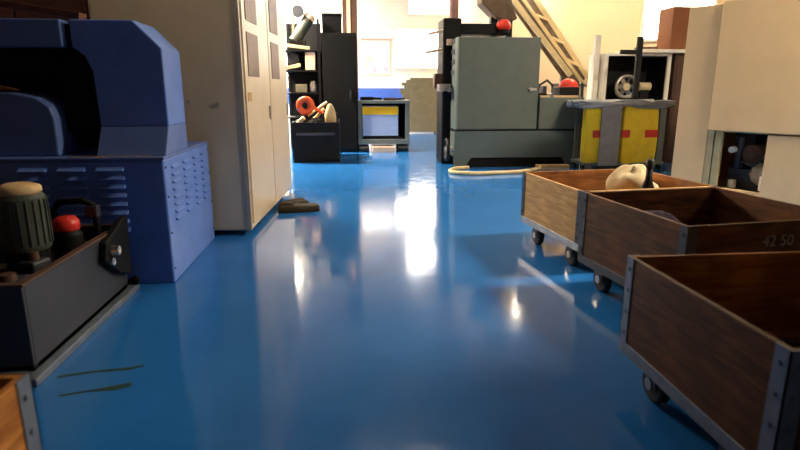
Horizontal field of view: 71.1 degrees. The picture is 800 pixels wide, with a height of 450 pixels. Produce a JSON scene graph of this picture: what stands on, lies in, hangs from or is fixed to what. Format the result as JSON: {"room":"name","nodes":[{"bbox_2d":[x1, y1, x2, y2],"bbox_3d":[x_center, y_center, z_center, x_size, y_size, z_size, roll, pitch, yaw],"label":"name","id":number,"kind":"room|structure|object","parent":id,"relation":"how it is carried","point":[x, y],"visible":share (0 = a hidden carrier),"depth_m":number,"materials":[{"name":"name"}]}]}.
{"room":"industrial workshop","nodes":[
{"label":"industrial workshop","id":0,"kind":"room"},
{"bbox_2d":[283,0,448,131],"bbox_3d":[-1.717,-6.089,17.583,6.900,6.200,0.200,-1,14,-5],"label":"wall","id":1,"kind":"structure","parent":0,"point":[370,13],"depth_m":17.51,"materials":[{"name":"white paint"}]},
{"bbox_2d":[287,88,403,103],"bbox_3d":[-1.756,-4.128,17.939,6.800,0.500,0.020,-1,14,-5],"label":"trim","id":2,"kind":"structure","parent":1,"relation":"attached to","point":[382,93],"depth_m":18.00,"materials":[{"name":"blue paint"}]},
{"bbox_2d":[361,39,390,75],"bbox_3d":[-0.761,-5.307,17.753,0.960,1.120,0.018,-1,14,-5],"label":"poster","id":3,"kind":"object","parent":1,"relation":"attached to","point":[375,53],"visible":1,"depth_m":17.75,"materials":[{"name":"paper"}]},
{"bbox_2d":[364,56,371,67],"bbox_3d":[-1.019,-5.164,17.757,0.280,0.380,0.004,-1,14,-5],"label":"picture","id":4,"kind":"object","parent":3,"relation":"attached to","point":[367,59],"depth_m":17.76},
{"bbox_2d":[368,63,388,73],"bbox_3d":[-0.691,-4.987,17.831,0.660,0.340,0.006,-1,14,-5],"label":"picture","id":5,"kind":"object","parent":3,"relation":"attached to","point":[373,68],"depth_m":17.83},
{"bbox_2d":[358,27,393,38],"bbox_3d":[-0.749,-6.028,17.564,1.100,0.350,0.050,-1,14,-5],"label":"window","id":6,"kind":"structure","parent":1,"relation":"in","point":[364,32],"depth_m":17.57,"materials":[{"name":"white glass"}]},
{"bbox_2d":[394,27,437,69],"bbox_3d":[0.570,-5.605,17.795,1.550,1.280,0.050,-1,14,-5],"label":"window","id":7,"kind":"structure","parent":1,"relation":"in","point":[411,44],"depth_m":17.79,"materials":[{"name":"white glass"}]},
{"bbox_2d":[407,0,448,15],"bbox_3d":[0.938,-7.111,17.469,1.430,1.120,0.050,-1,14,-5],"label":"window","id":8,"kind":"structure","parent":1,"relation":"in","point":[414,7],"depth_m":17.54,"materials":[{"name":"white glass"}]},
{"bbox_2d":[32,132,718,449],"bbox_3d":[2.267,-0.635,8.439,13.300,0.121,21.200,-1,14,-5],"label":"floor","id":9,"kind":"structure","parent":0,"point":[418,308],"depth_m":2.97,"materials":[{"name":"blue paint"}]},
{"bbox_2d":[0,372,42,449],"bbox_3d":[-1.407,0.798,0.953,1.040,0.602,1.040,-1,14,-5],"label":"wooden crate","id":10,"kind":"object","parent":9,"relation":"on","point":[19,425],"visible":1,"depth_m":1.39,"materials":[{"name":"orange wood"}]},
{"bbox_2d":[0,0,90,20],"bbox_3d":[-3.272,-1.239,5.141,1.190,2.600,0.650,-1,14,-5],"label":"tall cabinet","id":11,"kind":"object","parent":9,"relation":"on","point":[82,6],"visible":0.02,"depth_m":4.72,"materials":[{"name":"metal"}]},
{"bbox_2d":[0,216,140,386],"bbox_3d":[-2.213,0.338,3.037,1.140,0.520,1.300,-1,14,-5],"label":"bin","id":12,"kind":"object","parent":9,"relation":"on","point":[45,316],"visible":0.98,"depth_m":2.85,"materials":[{"name":"grey metal"}]},
{"bbox_2d":[0,240,87,268],"bbox_3d":[-2.233,0.371,3.049,0.960,0.310,1.113,-1,14,-5],"label":"scrap","id":13,"kind":"object","parent":12,"relation":"in","point":[3,265],"visible":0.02,"depth_m":3.40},
{"bbox_2d":[0,272,30,282],"bbox_3d":[-1.854,0.305,2.683,0.170,0.150,0.180,-2,14,-10],"label":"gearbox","id":14,"kind":"object","parent":13,"relation":"on","point":[6,277],"visible":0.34,"depth_m":2.65,"materials":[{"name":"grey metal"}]},
{"bbox_2d":[0,182,54,274],"bbox_3d":[-1.973,0.043,2.896,0.405,0.520,0.340,-1,14,-5],"label":"motor","id":15,"kind":"object","parent":13,"relation":"on","point":[25,218],"visible":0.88,"depth_m":2.81,"materials":[{"name":"grey paint"}]},
{"bbox_2d":[17,251,50,274],"bbox_3d":[-1.853,0.235,2.867,0.130,0.200,0.120,2,14,9],"label":"gearbox","id":16,"kind":"object","parent":13,"relation":"on","point":[33,263],"visible":0.49,"depth_m":2.82,"materials":[{"name":"grey metal"}]},
{"bbox_2d":[52,215,83,259],"bbox_3d":[-1.903,0.087,3.213,0.156,0.285,0.156,-1,14,-5],"label":"can","id":17,"kind":"object","parent":13,"relation":"on","point":[68,236],"visible":0.73,"depth_m":3.15,"materials":[{"name":"black paint"}]},
{"bbox_2d":[50,197,101,236],"bbox_3d":[-1.950,0.005,3.375,0.279,0.349,0.060,-1,14,-5],"label":"bracket","id":18,"kind":"object","parent":13,"relation":"on","point":[92,209],"visible":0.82,"depth_m":3.33,"materials":[{"name":"black metal"}]},
{"bbox_2d":[0,18,214,283],"bbox_3d":[-2.548,-0.615,4.153,1.921,1.850,1.251,-1,14,-5],"label":"machine","id":19,"kind":"object","parent":9,"relation":"on","point":[97,113],"visible":0.84,"depth_m":3.73,"materials":[{"name":"blue paint"}]},
{"bbox_2d":[0,86,19,90],"bbox_3d":[-2.730,-0.903,3.648,0.478,0.054,0.060,-1,14,-5],"label":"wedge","id":20,"kind":"object","parent":19,"relation":"on","point":[2,88],"visible":1,"depth_m":3.64,"materials":[{"name":"brown wood"}]},
{"bbox_2d":[0,0,85,18],"bbox_3d":[-2.626,-1.460,3.699,1.027,0.198,0.100,0,14,-2],"label":"plank","id":21,"kind":"object","parent":19,"relation":"on","point":[3,4],"visible":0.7,"depth_m":3.67,"materials":[{"name":"brown wood"}]},
{"bbox_2d":[89,0,290,229],"bbox_3d":[-1.986,-1.500,5.904,1.250,2.750,2.288,0,14,-2],"label":"tall cabinet","id":22,"kind":"object","parent":9,"relation":"on","point":[232,52],"visible":0.7,"depth_m":4.94,"materials":[{"name":"paint"}]},
{"bbox_2d":[278,198,319,213],"bbox_3d":[-1.138,-0.236,6.362,0.460,0.078,0.600,-1,14,-5],"label":"rag","id":23,"kind":"object","parent":9,"relation":"on","point":[296,205],"visible":1,"depth_m":6.15,"materials":[{"name":"fabric"}]},
{"bbox_2d":[284,19,322,148],"bbox_3d":[-2.056,-2.951,12.032,0.750,2.700,0.905,-1,14,-5],"label":"storage rack","id":24,"kind":"object","parent":9,"relation":"on","point":[312,38],"visible":0.55,"depth_m":12.27,"materials":[{"name":"black metal"}]},
{"bbox_2d":[286,63,300,69],"bbox_3d":[-2.196,-3.260,11.522,0.312,0.127,0.060,-1,14,-5],"label":"bar","id":25,"kind":"object","parent":24,"relation":"on","point":[299,64],"visible":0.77,"depth_m":11.49,"materials":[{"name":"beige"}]},
{"bbox_2d":[287,53,300,69],"bbox_3d":[-2.223,-3.423,11.770,0.260,0.340,0.400,-1,14,-5],"label":"pump","id":26,"kind":"object","parent":24,"relation":"on","point":[293,58],"visible":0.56,"depth_m":11.57,"materials":[{"name":"grey metal"}]},
{"bbox_2d":[285,43,309,49],"bbox_3d":[-2.095,-3.638,11.426,0.507,0.119,0.050,-2,14,-9],"label":"bar","id":27,"kind":"object","parent":24,"relation":"on","point":[286,45],"visible":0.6,"depth_m":11.40,"materials":[{"name":"beige wood"}]},
{"bbox_2d":[289,5,314,49],"bbox_3d":[-2.023,-4.077,11.622,0.540,0.880,0.418,-1,14,-5],"label":"motor","id":28,"kind":"object","parent":24,"relation":"on","point":[297,35],"visible":0.88,"depth_m":11.46,"materials":[{"name":"grey paint"}]},
{"bbox_2d":[296,84,307,92],"bbox_3d":[-2.060,-2.873,11.774,0.240,0.170,0.280,-1,14,-5],"label":"box","id":29,"kind":"object","parent":24,"relation":"on","point":[300,88],"visible":0.94,"depth_m":11.64,"materials":[{"name":"beige cardboard"}]},
{"bbox_2d":[285,50,320,53],"bbox_3d":[-2.056,-3.665,11.857,0.750,0.030,0.900,-1,14,-5],"label":"shelf","id":30,"kind":"object","parent":24,"relation":"attached to","point":[286,51],"depth_m":11.51,"materials":[{"name":"black paint"}]},
{"bbox_2d":[286,70,321,72],"bbox_3d":[-2.056,-3.276,11.951,0.750,0.030,0.900,-1,14,-5],"label":"shelf","id":31,"kind":"object","parent":24,"relation":"attached to","point":[288,71],"depth_m":11.54,"materials":[{"name":"black metal"}]},
{"bbox_2d":[287,92,322,93],"bbox_3d":[-2.056,-2.839,12.056,0.750,0.030,0.900,-1,14,-5],"label":"shelf","id":32,"kind":"object","parent":24,"relation":"attached to","point":[287,92],"depth_m":11.65,"materials":[{"name":"black paint"}]},
{"bbox_2d":[288,115,322,118],"bbox_3d":[-2.056,-2.353,12.173,0.750,0.030,0.900,-1,14,-5],"label":"shelf","id":33,"kind":"object","parent":24,"relation":"attached to","point":[290,116],"depth_m":11.77,"materials":[{"name":"black paint"}]},
{"bbox_2d":[305,52,315,69],"bbox_3d":[-1.860,-3.405,11.655,0.200,0.360,0.300,-1,14,-5],"label":"carton","id":34,"kind":"object","parent":24,"relation":"on","point":[310,57],"visible":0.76,"depth_m":11.51,"materials":[{"name":"beige cardboard"}]},
{"bbox_2d":[309,81,316,92],"bbox_3d":[-1.816,-2.899,11.729,0.160,0.240,0.160,-1,14,-5],"label":"glass jar","id":35,"kind":"object","parent":24,"relation":"on","point":[313,85],"visible":1,"depth_m":11.67,"materials":[{"name":"glass"}]},
{"bbox_2d":[291,119,340,162],"bbox_3d":[-1.599,-1.661,10.883,0.899,0.730,1.383,-1,14,-4],"label":"bin","id":36,"kind":"object","parent":9,"relation":"on","point":[311,141],"visible":0.98,"depth_m":10.25,"materials":[{"name":"black paint"}]},
{"bbox_2d":[296,116,304,121],"bbox_3d":[-1.820,-1.919,10.276,0.176,0.166,0.080,2,14,8],"label":"rod","id":37,"kind":"object","parent":36,"relation":"on","point":[302,118],"visible":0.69,"depth_m":10.24,"materials":[{"name":"beige wood"}]},
{"bbox_2d":[301,107,316,121],"bbox_3d":[-1.804,-2.236,11.115,0.280,0.420,0.240,-6,15,-22],"label":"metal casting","id":38,"kind":"object","parent":36,"relation":"on","point":[310,117],"visible":0.03,"depth_m":11.04,"materials":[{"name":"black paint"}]},
{"bbox_2d":[296,96,323,121],"bbox_3d":[-1.676,-2.127,10.421,0.507,0.532,0.160,-1,14,-5],"label":"handwheel","id":39,"kind":"object","parent":36,"relation":"in","point":[304,110],"visible":0.92,"depth_m":10.34,"materials":[{"name":"orange paint"}]},
{"bbox_2d":[306,118,324,121],"bbox_3d":[-1.566,-1.910,10.360,0.280,0.140,0.240,-11,17,-39],"label":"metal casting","id":40,"kind":"object","parent":36,"relation":"on","point":[312,119],"visible":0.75,"depth_m":10.29,"materials":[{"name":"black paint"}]},
{"bbox_2d":[308,101,326,116],"bbox_3d":[-1.659,-2.164,10.708,0.561,0.411,0.050,-3,14,-11],"label":"rod","id":41,"kind":"object","parent":36,"relation":"in","point":[325,102],"visible":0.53,"depth_m":10.69,"materials":[{"name":"beige wood"}]},
{"bbox_2d":[313,108,324,117],"bbox_3d":[-1.546,-2.067,10.541,0.289,0.283,0.060,2,14,8],"label":"rod","id":42,"kind":"object","parent":36,"relation":"in","point":[318,114],"visible":0.66,"depth_m":10.51,"materials":[{"name":"beige metal"}]},
{"bbox_2d":[325,104,335,121],"bbox_3d":[-1.293,-2.051,10.396,0.215,0.396,0.194,-1,14,-5],"label":"sack","id":43,"kind":"object","parent":36,"relation":"on","point":[330,115],"visible":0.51,"depth_m":10.32,"materials":[{"name":"beige fabric"}]},
{"bbox_2d":[323,112,337,121],"bbox_3d":[-1.372,-2.152,11.023,0.280,0.300,0.240,-1,14,-5],"label":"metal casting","id":44,"kind":"object","parent":36,"relation":"on","point":[324,112],"visible":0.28,"depth_m":10.92,"materials":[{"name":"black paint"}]},
{"bbox_2d":[321,33,357,151],"bbox_3d":[-1.299,-2.841,12.130,0.720,2.440,0.950,-1,14,-5],"label":"tall cabinet","id":45,"kind":"object","parent":9,"relation":"on","point":[338,50],"visible":0.89,"depth_m":11.64,"materials":[{"name":"metal"}]},
{"bbox_2d":[321,13,341,32],"bbox_3d":[-1.414,-4.174,11.642,0.420,0.380,0.470,-1,14,-5],"label":"box","id":46,"kind":"object","parent":45,"relation":"on","point":[331,22],"visible":0.88,"depth_m":11.43,"materials":[{"name":"paint"}]},
{"bbox_2d":[342,0,358,147],"bbox_3d":[-1.109,-3.846,12.542,0.320,4.200,0.220,-1,14,-5],"label":"post","id":47,"kind":"object","parent":9,"relation":"on","point":[349,7],"visible":0.25,"depth_m":12.29,"materials":[{"name":"paint"}]},
{"bbox_2d":[357,100,409,151],"bbox_3d":[-0.371,-2.188,12.301,1.110,1.090,0.740,-1,14,-5],"label":"trolley","id":48,"kind":"object","parent":9,"relation":"on","point":[403,139],"visible":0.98,"depth_m":12.03,"materials":[{"name":"grey metal"}]},
{"bbox_2d":[360,97,381,99],"bbox_3d":[-0.621,-2.712,12.000,0.461,0.070,0.120,-3,14,-11],"label":"tool","id":49,"kind":"object","parent":48,"relation":"on","point":[361,98],"visible":0.94,"depth_m":11.94,"materials":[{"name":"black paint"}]},
{"bbox_2d":[362,105,397,138],"bbox_3d":[-0.435,-2.234,12.171,0.764,0.700,0.418,-1,14,-5],"label":"carton","id":50,"kind":"object","parent":48,"relation":"on","point":[378,122],"visible":0.99,"depth_m":11.98,"materials":[{"name":"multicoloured cardboard"}]},
{"bbox_2d":[357,100,409,103],"bbox_3d":[-0.371,-2.684,12.181,1.110,0.070,0.700,-1,14,-5],"label":"shelf","id":51,"kind":"object","parent":48,"relation":"attached to","point":[358,101],"depth_m":11.84,"materials":[{"name":"grey metal"}]},
{"bbox_2d":[358,137,409,143],"bbox_3d":[-0.371,-1.869,12.378,1.110,0.105,0.700,-1,14,-5],"label":"shelf","id":52,"kind":"object","parent":48,"relation":"attached to","point":[401,140],"depth_m":12.04,"materials":[{"name":"grey metal"}]},
{"bbox_2d":[383,98,404,99],"bbox_3d":[-0.123,-2.713,12.049,0.460,0.050,0.120,-3,14,-11],"label":"tool","id":53,"kind":"object","parent":48,"relation":"on","point":[383,98],"visible":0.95,"depth_m":11.99,"materials":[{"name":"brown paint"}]},
{"bbox_2d":[372,145,394,152],"bbox_3d":[-0.367,-1.669,12.220,0.480,0.120,0.500,-1,14,-5],"label":"carton","id":54,"kind":"object","parent":9,"relation":"on","point":[375,148],"visible":1,"depth_m":11.99,"materials":[{"name":"white cardboard"}]},
{"bbox_2d":[400,78,436,132],"bbox_3d":[0.627,-3.664,17.210,1.270,1.660,0.500,-1,14,-5],"label":"screen","id":55,"kind":"object","parent":9,"relation":"on","point":[422,96],"visible":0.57,"depth_m":17.10,"materials":[{"name":"brown paint"}]},
{"bbox_2d":[448,166,541,174],"bbox_3d":[1.618,-0.903,9.167,1.699,0.057,0.759,-1,14,-5],"label":"hose","id":56,"kind":"object","parent":9,"relation":"on","point":[451,170],"visible":0.96,"depth_m":8.88,"materials":[{"name":"beige rubber"}]},
{"bbox_2d":[425,0,583,166],"bbox_3d":[1.751,-3.063,9.937,2.663,3.900,1.570,-1,14,-5],"label":"machine","id":57,"kind":"object","parent":9,"relation":"on","point":[490,111],"visible":1,"depth_m":9.56,"materials":[{"name":"grey paint"}]},
{"bbox_2d":[538,84,551,97],"bbox_3d":[2.527,-2.380,9.920,0.310,0.240,0.270,-1,14,-5],"label":"bench vise","id":58,"kind":"object","parent":57,"relation":"on","point":[543,89],"visible":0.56,"depth_m":9.80,"materials":[{"name":"black paint"}]},
{"bbox_2d":[540,79,553,86],"bbox_3d":[2.642,-2.482,10.137,0.376,0.308,0.118,-3,14,-14],"label":"hose","id":59,"kind":"object","parent":57,"relation":"on","point":[546,80],"visible":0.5,"depth_m":10.07,"materials":[{"name":"rubber"}]},
{"bbox_2d":[551,87,578,96],"bbox_3d":[2.920,-2.350,9.924,0.350,0.180,0.450,-1,14,-5],"label":"tray","id":60,"kind":"object","parent":57,"relation":"on","point":[554,90],"visible":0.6,"depth_m":9.71,"materials":[{"name":"black paint"}]},
{"bbox_2d":[558,79,578,86],"bbox_3d":[2.975,-2.510,9.886,0.390,0.147,0.390,-1,14,-5],"label":"helmet","id":61,"kind":"object","parent":60,"relation":"on","point":[566,82],"visible":0.89,"depth_m":9.77,"materials":[{"name":"plastic"}]},
{"bbox_2d":[553,95,577,96],"bbox_3d":[2.842,-2.202,9.606,0.430,0.040,0.060,-2,14,-8],"label":"wood block","id":62,"kind":"object","parent":57,"relation":"on","point":[553,95],"visible":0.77,"depth_m":9.58,"materials":[{"name":"beige wood"}]},
{"bbox_2d":[512,0,587,96],"bbox_3d":[2.850,-3.218,11.181,2.392,3.617,0.360,-1,14,-5],"label":"staircase","id":63,"kind":"structure","parent":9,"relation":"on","point":[534,16],"depth_m":11.05,"materials":[{"name":"beige wood"}]},
{"bbox_2d":[535,164,569,168],"bbox_3d":[2.587,-0.991,9.511,0.550,0.070,0.140,-1,14,-5],"label":"wood beam","id":64,"kind":"structure","parent":9,"relation":"on","point":[544,166],"depth_m":9.45,"materials":[{"name":"brown wood"}]},
{"bbox_2d":[589,35,601,99],"bbox_3d":[3.505,-2.274,10.181,0.100,2.250,0.100,-1,14,-5],"label":"post","id":65,"kind":"object","parent":9,"relation":"on","point":[597,38],"visible":0.47,"depth_m":10.01,"materials":[{"name":"paint"}]},
{"bbox_2d":[521,169,714,264],"bbox_3d":[1.704,-0.079,4.571,1.100,0.612,1.020,-3,14,-11],"label":"wooden crate","id":66,"kind":"object","parent":9,"relation":"on","point":[551,201],"visible":0.38,"depth_m":4.54,"materials":[{"name":"brown wood"}]},
{"bbox_2d":[606,164,658,189],"bbox_3d":[1.990,-0.291,4.779,0.412,0.456,0.486,-12,18,-42],"label":"cloth","id":67,"kind":"object","parent":66,"relation":"on","point":[632,176],"visible":0.32,"depth_m":4.67,"materials":[{"name":"beige fabric"}]},
{"bbox_2d":[640,159,654,188],"bbox_3d":[1.958,-0.252,4.436,0.110,0.540,0.110,-1,14,-5],"label":"bottle","id":68,"kind":"object","parent":66,"relation":"on","point":[648,183],"visible":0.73,"depth_m":4.38,"materials":[{"name":"paint"}]},
{"bbox_2d":[566,99,674,169],"bbox_3d":[3.610,-1.509,9.347,1.569,1.154,0.690,-1,14,-5],"label":"trolley","id":69,"kind":"object","parent":9,"relation":"on","point":[615,132],"visible":0.98,"depth_m":9.07,"materials":[{"name":"yellow metal"}]},
{"bbox_2d":[570,158,662,164],"bbox_3d":[3.661,-1.080,9.497,1.370,0.050,0.570,-1,14,-5],"label":"shelf","id":70,"kind":"object","parent":69,"relation":"attached to","point":[574,160],"depth_m":9.23,"materials":[{"name":"grey metal"}]},
{"bbox_2d":[620,37,643,98],"bbox_3d":[3.752,-2.541,9.081,0.420,0.975,0.150,-1,14,-5],"label":"bracket","id":71,"kind":"object","parent":69,"relation":"on","point":[639,46],"visible":1,"depth_m":9.06,"materials":[{"name":"grey metal"}]},
{"bbox_2d":[586,53,671,158],"bbox_3d":[4.168,-2.156,10.377,1.210,1.930,0.700,-1,14,-5],"label":"tall cabinet","id":72,"kind":"object","parent":9,"relation":"on","point":[655,67],"visible":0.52,"depth_m":10.29,"materials":[{"name":"metal"}]},
{"bbox_2d":[613,74,632,99],"bbox_3d":[4.072,-2.475,10.198,0.447,0.533,0.280,-1,14,-5],"label":"fan","id":73,"kind":"object","parent":72,"relation":"in","point":[625,87],"visible":0.74,"depth_m":10.10,"materials":[{"name":"silver metal"}]},
{"bbox_2d":[635,82,651,99],"bbox_3d":[4.416,-2.397,10.191,0.234,0.385,0.195,-1,14,-5],"label":"motor","id":74,"kind":"object","parent":72,"relation":"in","point":[644,87],"visible":0.53,"depth_m":10.10,"materials":[{"name":"beige metal"}]},
{"bbox_2d":[615,49,684,53],"bbox_3d":[4.654,-3.087,10.004,1.350,0.055,0.680,-1,14,-5],"label":"board","id":75,"kind":"object","parent":72,"relation":"on","point":[672,51],"visible":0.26,"depth_m":9.67,"materials":[{"name":"paint"}]},
{"bbox_2d":[634,47,657,48],"bbox_3d":[4.322,-3.099,9.840,0.320,0.045,0.230,-1,14,-5],"label":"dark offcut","id":76,"kind":"object","parent":75,"relation":"on","point":[643,47],"visible":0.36,"depth_m":9.73,"materials":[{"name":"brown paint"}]},
{"bbox_2d":[656,7,692,48],"bbox_3d":[4.931,-3.455,9.907,0.520,0.705,0.450,-1,14,-5],"label":"carton","id":77,"kind":"object","parent":75,"relation":"on","point":[673,21],"visible":0.53,"depth_m":9.72,"materials":[{"name":"brown cardboard"}]},
{"bbox_2d":[662,53,684,162],"bbox_3d":[5.161,-2.171,10.438,0.700,1.930,0.765,-1,14,-5],"label":"tall cabinet","id":78,"kind":"object","parent":9,"relation":"on","point":[677,63],"visible":0.23,"depth_m":10.05,"materials":[{"name":"paint"}]},
{"bbox_2d":[577,186,799,291],"bbox_3d":[1.825,0.179,3.436,1.040,0.642,1.020,-3,14,-12],"label":"wooden crate","id":79,"kind":"object","parent":9,"relation":"on","point":[614,225],"visible":0.72,"depth_m":3.43,"materials":[{"name":"brown wood"}]},
{"bbox_2d":[646,210,680,222],"bbox_3d":[1.621,0.079,3.527,0.448,0.341,0.473,-1,14,-5],"label":"plastic bag","id":80,"kind":"object","parent":79,"relation":"on","point":[661,213],"visible":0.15,"depth_m":3.44,"materials":[{"name":"grey plastic"}]},
{"bbox_2d":[619,251,799,449],"bbox_3d":[1.544,0.520,2.106,1.040,0.602,0.940,-1,14,-5],"label":"wooden crate","id":81,"kind":"object","parent":9,"relation":"on","point":[703,331],"visible":1,"depth_m":2.07,"materials":[{"name":"brown wood"}]},
{"bbox_2d":[778,338,799,347],"bbox_3d":[1.662,0.517,2.302,0.313,0.063,0.262,-1,14,-5],"label":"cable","id":82,"kind":"object","parent":81,"relation":"on","point":[792,342],"visible":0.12,"depth_m":2.37,"materials":[{"name":"rubber"}]},
{"bbox_2d":[671,0,799,204],"bbox_3d":[4.820,-1.240,5.912,1.635,2.240,3.000,-9,16,-33],"label":"machine","id":83,"kind":"object","parent":9,"relation":"on","point":[738,127],"visible":0.83,"depth_m":6.11,"materials":[{"name":"beige metal"}]},
{"bbox_2d":[758,177,761,190],"bbox_3d":[4.008,-0.455,6.197,0.070,0.160,0.070,-9,16,-33],"label":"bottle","id":84,"kind":"object","parent":83,"relation":"on","point":[759,178],"depth_m":6.19,"materials":[{"name":"white paint"}]},
{"bbox_2d":[458,0,729,130],"bbox_3d":[5.015,-5.592,15.522,6.300,6.200,5.700,-1,14,-5],"label":"wall","id":85,"kind":"structure","parent":0,"point":[618,22],"depth_m":12.80,"materials":[{"name":"beige paint"}]},
{"bbox_2d":[639,0,717,41],"bbox_3d":[6.408,-5.166,12.791,1.770,1.870,0.050,-1,14,-5],"label":"window","id":86,"kind":"structure","parent":85,"relation":"in","point":[651,9],"depth_m":12.84,"materials":[{"name":"white glass"}]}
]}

